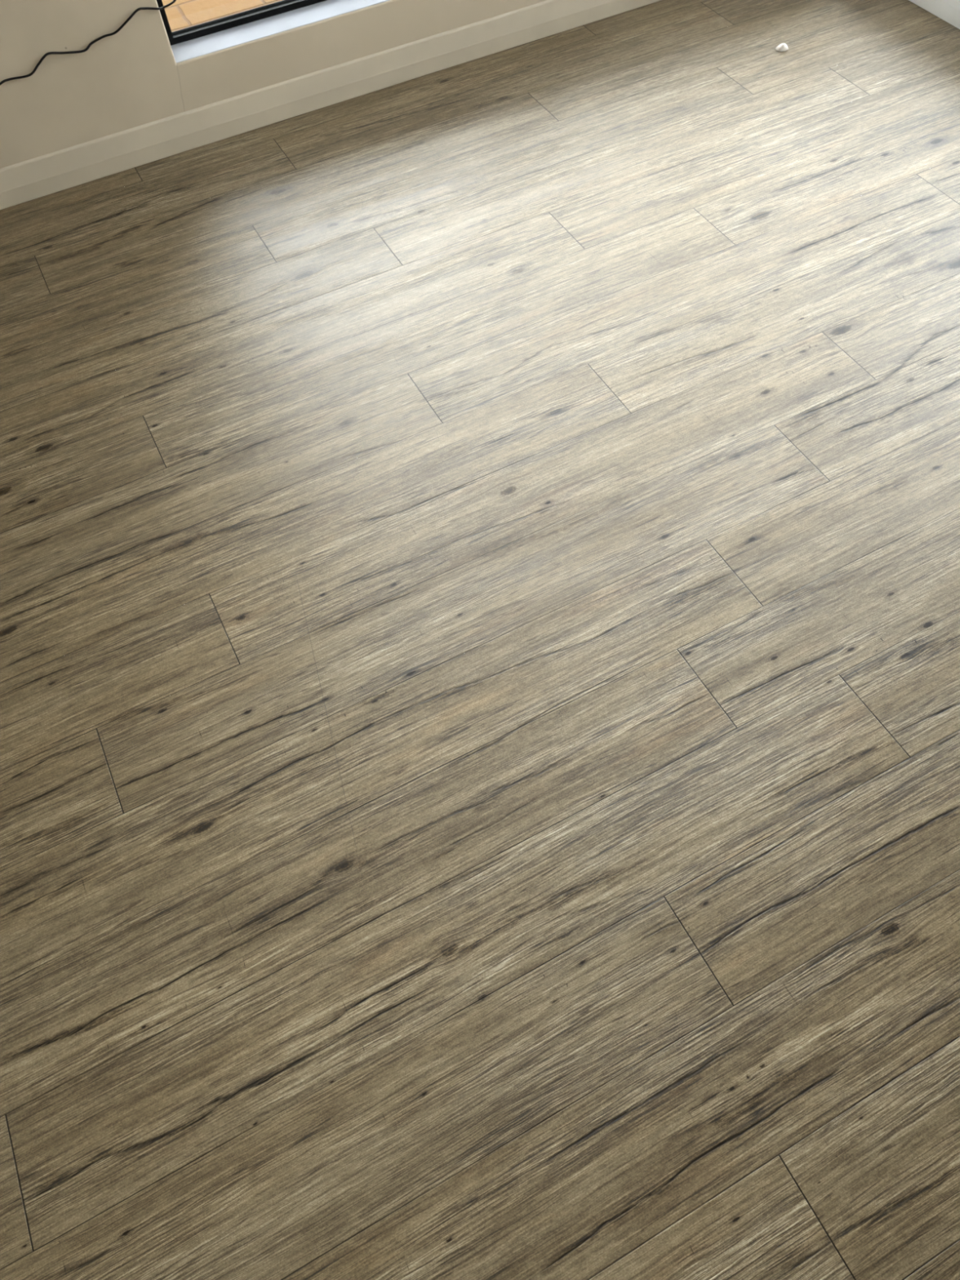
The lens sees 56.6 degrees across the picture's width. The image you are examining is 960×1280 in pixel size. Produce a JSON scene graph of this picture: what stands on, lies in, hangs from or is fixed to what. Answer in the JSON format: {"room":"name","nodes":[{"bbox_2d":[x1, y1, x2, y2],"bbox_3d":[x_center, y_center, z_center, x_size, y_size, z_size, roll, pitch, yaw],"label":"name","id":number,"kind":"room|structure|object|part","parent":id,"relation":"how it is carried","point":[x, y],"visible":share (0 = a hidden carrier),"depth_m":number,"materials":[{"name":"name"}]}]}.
{"room":"damaged room","nodes":[
{"label":"damaged room","id":0,"kind":"room"},
{"bbox_2d":[0,0,546,168],"bbox_3d":[-1.115,-2.012,1.501,4.916,2.450,0.138,-25,60,-12],"label":"wall","id":1,"kind":"structure","parent":0,"point":[131,77],"depth_m":2.37,"materials":[{"name":"beige paint"}]},
{"bbox_2d":[0,0,176,85],"bbox_3d":[-1.230,-1.372,2.219,1.080,0.374,0.010,-25,60,-12],"label":"power cord","id":2,"kind":"object","parent":1,"relation":"attached to","point":[122,26],"visible":1,"depth_m":2.25,"materials":[{"name":"black plastic"}]},
{"bbox_2d":[156,0,389,62],"bbox_3d":[0.077,-2.540,1.827,2.177,1.905,0.130,-25,60,-12],"label":"window","id":3,"kind":"structure","parent":1,"relation":"in","point":[235,29],"depth_m":2.46,"materials":[{"name":"black metal"}]},
{"bbox_3d":[0.056,-2.575,1.849,2.177,1.904,0.024,-25,60,-12],"label":"frame","id":4,"kind":"part","parent":3,"relation":"part of","materials":[{"name":"black metal"}]},
{"bbox_2d":[0,0,661,209],"bbox_3d":[-1.029,-1.338,2.463,4.906,0.096,0.009,-25,60,-12],"label":"baseboard","id":5,"kind":"structure","parent":1,"relation":"attached to","point":[55,171],"depth_m":2.57,"materials":[{"name":"paint"}]},
{"bbox_2d":[0,0,959,1279],"bbox_3d":[0.791,1.605,0.600,4.916,0.001,7.868,-25,60,-12],"label":"floor","id":6,"kind":"structure","parent":0,"point":[479,538],"depth_m":1.60,"materials":[{"name":"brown wood"}]},
{"bbox_2d":[775,43,788,51],"bbox_3d":[0.908,-1.783,2.676,0.038,0.016,0.030,-1,58,3],"label":"seashell","id":7,"kind":"object","parent":6,"relation":"on","point":[783,46],"visible":1,"depth_m":2.67,"materials":[{"name":"white"}]},
{"bbox_3d":[2.976,-0.100,0.088,0.160,2.450,8.126,-25,60,-12],"label":"wall","id":8,"kind":"structure","parent":0,"visible":0},
{"bbox_2d":[908,0,959,29],"bbox_3d":[2.962,0.559,1.065,0.010,0.096,7.868,-25,60,-12],"label":"baseboard","id":9,"kind":"structure","parent":8,"relation":"attached to","point":[948,11],"depth_m":2.71,"materials":[{"name":"white paint"}]},
{"label":"outside","id":10,"kind":"structure","parent":0,"visible":0},
{"bbox_2d":[161,0,281,31],"bbox_3d":[-1.151,-6.720,5.940,18.000,0.090,11.194,-25,60,-12],"label":"paving","id":11,"kind":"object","parent":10,"point":[182,14],"depth_m":3.06,"materials":[{"name":"beige stone"}]}
]}

